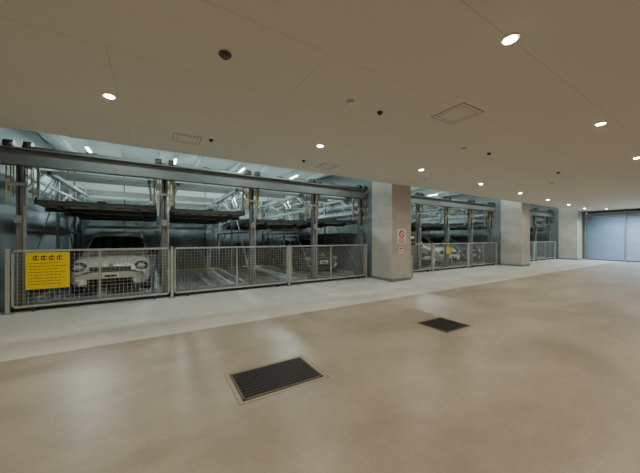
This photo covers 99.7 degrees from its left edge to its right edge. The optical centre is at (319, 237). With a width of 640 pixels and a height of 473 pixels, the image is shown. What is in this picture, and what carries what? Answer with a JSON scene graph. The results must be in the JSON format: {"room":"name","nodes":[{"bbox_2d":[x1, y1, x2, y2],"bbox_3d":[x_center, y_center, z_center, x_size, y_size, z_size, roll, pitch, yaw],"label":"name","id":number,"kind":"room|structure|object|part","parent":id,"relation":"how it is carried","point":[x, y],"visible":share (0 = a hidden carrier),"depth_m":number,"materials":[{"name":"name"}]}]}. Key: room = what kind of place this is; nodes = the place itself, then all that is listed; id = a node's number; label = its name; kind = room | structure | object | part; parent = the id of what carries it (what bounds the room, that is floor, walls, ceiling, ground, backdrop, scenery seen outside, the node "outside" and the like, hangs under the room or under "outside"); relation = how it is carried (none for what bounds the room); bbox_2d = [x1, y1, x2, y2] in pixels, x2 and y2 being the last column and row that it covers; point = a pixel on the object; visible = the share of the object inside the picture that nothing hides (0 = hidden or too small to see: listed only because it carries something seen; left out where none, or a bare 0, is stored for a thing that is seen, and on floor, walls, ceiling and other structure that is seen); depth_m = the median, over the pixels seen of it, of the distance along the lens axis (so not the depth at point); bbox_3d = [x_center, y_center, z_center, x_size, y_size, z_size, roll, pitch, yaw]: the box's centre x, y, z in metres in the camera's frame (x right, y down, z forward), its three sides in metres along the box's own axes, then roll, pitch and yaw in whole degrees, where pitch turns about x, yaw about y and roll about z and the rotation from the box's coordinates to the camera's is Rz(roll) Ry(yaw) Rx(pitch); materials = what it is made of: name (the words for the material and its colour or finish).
{"room":"parking garage","nodes":[
{"label":"parking garage","id":0,"kind":"room"},
{"bbox_2d":[0,127,68,307],"bbox_3d":[-9.407,-0.700,6.106,4.250,4.300,6.400,0,0,-31],"label":"wall","id":1,"kind":"structure","parent":0,"point":[36,214],"depth_m":6.80,"materials":[{"name":"paint"}]},
{"bbox_2d":[69,171,298,273],"bbox_3d":[1.148,-0.675,16.353,32.930,4.650,0.230,0,0,-31],"label":"wall","id":2,"kind":"structure","parent":0,"point":[177,238],"depth_m":11.95,"materials":[{"name":"paint"}]},
{"bbox_2d":[37,132,457,196],"bbox_3d":[2.805,-2.835,13.130,32.420,0.330,7.060,0,0,-31],"label":"ceiling","id":3,"kind":"structure","parent":0,"point":[64,143],"depth_m":9.56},
{"bbox_2d":[83,144,93,152],"bbox_3d":[-6.952,-2.606,8.180,0.120,0.108,1.200,0,0,-31],"label":"fluorescent light","id":4,"kind":"object","parent":3,"relation":"attached to","point":[88,148],"visible":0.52,"depth_m":7.84,"materials":[{"name":"white plastic"}]},
{"bbox_2d":[236,166,245,171],"bbox_3d":[-3.105,-2.606,10.515,0.120,0.108,1.200,0,0,-31],"label":"fluorescent light","id":5,"kind":"object","parent":3,"relation":"attached to","point":[242,168],"visible":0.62,"depth_m":10.23,"materials":[{"name":"white plastic"}]},
{"bbox_2d":[288,173,298,178],"bbox_3d":[-1.224,-2.606,11.656,0.120,0.108,1.200,0,0,-31],"label":"fluorescent light","id":6,"kind":"object","parent":3,"relation":"attached to","point":[296,174],"visible":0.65,"depth_m":11.41,"materials":[{"name":"white plastic"}]},
{"bbox_2d":[0,259,639,472],"bbox_3d":[5.367,1.550,8.696,32.200,0.200,17.300,0,0,-31],"label":"floor","id":7,"kind":"structure","parent":0,"point":[545,378],"depth_m":2.77,"materials":[{"name":"beige concrete"}]},
{"bbox_2d":[0,139,366,305],"bbox_3d":[-3.503,-0.370,9.730,9.506,3.680,5.370,0,0,-31],"label":"rack","id":8,"kind":"object","parent":7,"relation":"on","point":[25,157],"visible":0.87,"depth_m":7.74,"materials":[{"name":"metal"}]},
{"bbox_2d":[70,231,158,294],"bbox_3d":[-6.092,0.623,8.207,2.039,1.665,3.746,0,0,-31],"label":"car","id":9,"kind":"object","parent":8,"relation":"on","point":[111,239],"visible":0.83,"depth_m":6.96,"materials":[{"name":"grey paint"}]},
{"bbox_2d":[271,237,336,271],"bbox_3d":[-0.838,0.695,11.982,2.019,1.520,3.843,0,0,-31],"label":"car","id":10,"kind":"object","parent":8,"relation":"on","point":[290,241],"visible":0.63,"depth_m":11.15,"materials":[{"name":"grey paint"}]},
{"bbox_2d":[0,244,367,315],"bbox_3d":[-2.164,0.830,7.518,9.100,1.240,0.300,0,0,-31],"label":"mesh fence","id":11,"kind":"object","parent":7,"relation":"on","point":[10,309],"visible":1,"depth_m":6.59,"materials":[{"name":"silver metal"}]},
{"bbox_2d":[26,252,69,289],"bbox_3d":[-5.451,0.650,5.417,0.640,0.720,0.016,0,0,-31],"label":"warning sign","id":12,"kind":"object","parent":11,"relation":"attached to","point":[45,270],"visible":1,"depth_m":5.41,"materials":[{"name":"yellow"}]},
{"bbox_2d":[224,355,328,405],"bbox_3d":[-0.459,1.446,2.839,0.930,0.009,0.620,0,0,-31],"label":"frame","id":13,"kind":"object","parent":7,"relation":"on","point":[263,380],"visible":1,"depth_m":2.79,"materials":[{"name":"grey metal"}]},
{"bbox_2d":[372,181,410,281],"bbox_3d":[2.517,-0.675,9.557,0.932,4.250,0.982,0,0,-31],"label":"concrete column","id":14,"kind":"structure","parent":7,"relation":"on","point":[391,203],"depth_m":9.20,"materials":[{"name":"paint"}]},
{"bbox_2d":[397,229,405,243],"bbox_3d":[2.762,-0.050,9.115,0.420,0.500,0.020,0,0,-31],"label":"notice sign","id":15,"kind":"object","parent":14,"relation":"attached to","point":[401,233],"visible":1,"depth_m":9.10,"materials":[{"name":"white plastic"}]},
{"bbox_2d":[399,247,403,252],"bbox_3d":[2.738,0.400,9.106,0.230,0.200,0.011,0,0,-31],"label":"notice sign","id":16,"kind":"object","parent":14,"relation":"attached to","point":[401,249],"visible":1,"depth_m":9.11,"materials":[{"name":"white plastic"}]},
{"bbox_2d":[411,232,415,277],"bbox_3d":[3.185,0.625,9.758,0.370,1.650,0.420,0,0,-31],"label":"control panel","id":17,"kind":"object","parent":7,"relation":"on","point":[413,234],"visible":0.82,"depth_m":9.65,"materials":[{"name":"metal"}]},
{"bbox_2d":[415,317,473,333],"bbox_3d":[2.064,1.446,4.522,0.710,0.009,0.640,0,0,-31],"label":"floor drain grate","id":18,"kind":"object","parent":7,"relation":"on","point":[442,324],"visible":1,"depth_m":4.50,"materials":[{"name":"grey metal"}]},
{"bbox_2d":[411,193,496,269],"bbox_3d":[4.726,-0.370,14.723,8.556,3.680,5.370,0,0,-31],"label":"rack","id":19,"kind":"object","parent":7,"relation":"on","point":[446,206],"visible":0.51,"depth_m":13.46,"materials":[{"name":"metal"}]},
{"bbox_2d":[413,250,435,265],"bbox_3d":[3.884,0.710,14.321,2.059,1.490,4.243,0,0,-31],"label":"car","id":20,"kind":"object","parent":19,"relation":"on","point":[423,253],"visible":0.19,"depth_m":12.49,"materials":[{"name":"grey paint"}]},
{"bbox_2d":[421,236,459,262],"bbox_3d":[5.699,0.663,15.186,2.039,1.585,3.746,0,0,-31],"label":"car","id":21,"kind":"object","parent":19,"relation":"on","point":[437,247],"visible":0.16,"depth_m":13.99,"materials":[{"name":"white paint"}]},
{"bbox_2d":[427,236,479,261],"bbox_3d":[7.366,0.663,16.198,1.939,1.585,3.746,0,0,-31],"label":"car","id":22,"kind":"object","parent":19,"relation":"on","point":[440,239],"visible":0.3,"depth_m":14.90,"materials":[{"name":"grey paint"}]},
{"bbox_3d":[7.445,0.874,16.068,1.939,1.162,3.442,0,0,-31],"label":"trim","id":23,"kind":"part","parent":22,"relation":"part of","materials":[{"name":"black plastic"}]},
{"bbox_2d":[413,242,497,272],"bbox_3d":[6.069,0.830,12.514,8.200,1.240,0.300,0,0,-31],"label":"mesh fence","id":24,"kind":"object","parent":7,"relation":"on","point":[451,260],"visible":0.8,"depth_m":12.53,"materials":[{"name":"silver metal"}]},
{"bbox_2d":[446,247,450,253],"bbox_3d":[5.831,0.550,12.263,0.306,0.300,0.016,0,0,-31],"label":"warning sign","id":25,"kind":"object","parent":24,"relation":"attached to","point":[448,249],"visible":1,"depth_m":12.26,"materials":[{"name":"yellow plastic"}]},
{"bbox_2d":[501,200,529,266],"bbox_3d":[10.339,-0.675,14.304,0.932,4.250,0.982,0,0,-31],"label":"concrete column","id":26,"kind":"structure","parent":7,"relation":"on","point":[515,216],"depth_m":13.98,"materials":[{"name":"paint"}]},
{"bbox_2d":[530,208,555,258],"bbox_3d":[11.950,-0.370,19.106,7.256,3.680,5.370,0,0,-31],"label":"rack","id":27,"kind":"object","parent":7,"relation":"on","point":[535,212],"visible":0.19,"depth_m":18.07,"materials":[{"name":"metal"}]},
{"bbox_2d":[530,241,555,260],"bbox_3d":[13.344,0.830,16.929,6.780,1.240,0.300,0,0,-31],"label":"mesh fence","id":28,"kind":"object","parent":7,"relation":"on","point":[542,250],"visible":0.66,"depth_m":17.62,"materials":[{"name":"silver metal"}]},
{"bbox_2d":[558,208,581,259],"bbox_3d":[16.999,-0.675,18.346,0.912,4.250,0.982,0,0,-31],"label":"concrete column","id":29,"kind":"structure","parent":7,"relation":"on","point":[569,221],"depth_m":18.07,"materials":[{"name":"paint"}]},
{"bbox_2d":[0,0,639,211],"bbox_3d":[7.168,-2.315,5.730,32.200,1.070,10.360,0,0,-31],"label":"ceiling","id":30,"kind":"structure","parent":0,"point":[287,82],"depth_m":3.13,"materials":[{"name":"beige paint"}]},
{"bbox_2d":[102,93,115,98],"bbox_3d":[-2.632,-1.772,3.374,0.140,0.016,0.140,0,0,-31],"label":"recessed light","id":31,"kind":"object","parent":30,"relation":"in","point":[110,96],"depth_m":3.37,"materials":[{"name":"white plastic"}]},
{"bbox_2d":[172,132,201,144],"bbox_3d":[-2.393,-1.777,4.859,0.450,0.005,0.450,0,0,-31],"label":"access hatch","id":32,"kind":"object","parent":30,"relation":"in","point":[177,137],"depth_m":4.82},
{"bbox_2d":[218,50,231,59],"bbox_3d":[-0.919,-1.760,2.613,0.120,0.040,0.120,0,0,-31],"label":"ceiling speaker","id":33,"kind":"object","parent":30,"relation":"in","point":[224,54],"depth_m":2.59},
{"bbox_2d":[316,163,339,168],"bbox_3d":[0.181,-1.777,6.689,0.450,0.005,0.450,0,0,-31],"label":"access hatch","id":34,"kind":"object","parent":30,"relation":"in","point":[325,165],"depth_m":6.71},
{"bbox_2d":[346,99,354,104],"bbox_3d":[0.399,-1.760,3.506,0.110,0.040,0.110,0,0,-31],"label":"smoke detector","id":35,"kind":"object","parent":30,"relation":"attached to","point":[349,101],"visible":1,"depth_m":3.48,"materials":[{"name":"white plastic"}]},
{"bbox_2d":[431,102,483,124],"bbox_3d":[1.970,-1.777,3.886,0.500,0.005,0.500,0,0,-31],"label":"access hatch","id":36,"kind":"object","parent":30,"relation":"in","point":[463,111],"depth_m":3.85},
{"bbox_2d":[501,33,519,44],"bbox_3d":[1.697,-1.772,2.408,0.140,0.016,0.140,0,0,-31],"label":"recessed light","id":37,"kind":"object","parent":30,"relation":"in","point":[511,38],"depth_m":2.40,"materials":[{"name":"white plastic"}]},
{"bbox_2d":[594,121,606,125],"bbox_3d":[4.358,-1.772,4.191,0.140,0.016,0.140,0,0,-31],"label":"recessed light","id":38,"kind":"object","parent":30,"relation":"in","point":[600,123],"depth_m":4.17,"materials":[{"name":"white plastic"}]},
{"bbox_2d":[299,175,371,277],"bbox_3d":[0.677,-0.675,12.494,0.680,4.250,5.940,0,0,-31],"label":"wall partition","id":39,"kind":"structure","parent":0,"point":[349,239],"depth_m":11.09,"materials":[{"name":"paint"}]},
{"bbox_2d":[412,194,500,264],"bbox_3d":[8.533,-0.675,17.261,0.700,4.250,5.940,0,0,-31],"label":"wall partition","id":40,"kind":"structure","parent":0,"point":[496,227],"depth_m":15.43,"materials":[{"name":"paint"}]},
{"bbox_2d":[530,204,557,258],"bbox_3d":[15.415,-0.675,21.437,1.200,4.250,5.940,0,0,-31],"label":"wall partition","id":41,"kind":"structure","parent":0,"point":[554,225],"depth_m":19.17,"materials":[{"name":"paint"}]},
{"bbox_2d":[582,209,639,259],"bbox_3d":[19.042,-0.675,16.994,0.210,4.250,17.300,0,0,-31],"label":"wall","id":42,"kind":"structure","parent":0,"point":[583,217],"depth_m":17.82,"materials":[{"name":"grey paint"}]},
{"bbox_2d":[583,210,639,261],"bbox_3d":[20.069,-0.100,14.722,0.350,3.100,8.350,0,0,-31],"label":"roller shutter","id":43,"kind":"object","parent":42,"relation":"attached to","point":[596,235],"visible":1,"depth_m":17.18,"materials":[{"name":"blue"}]}
]}

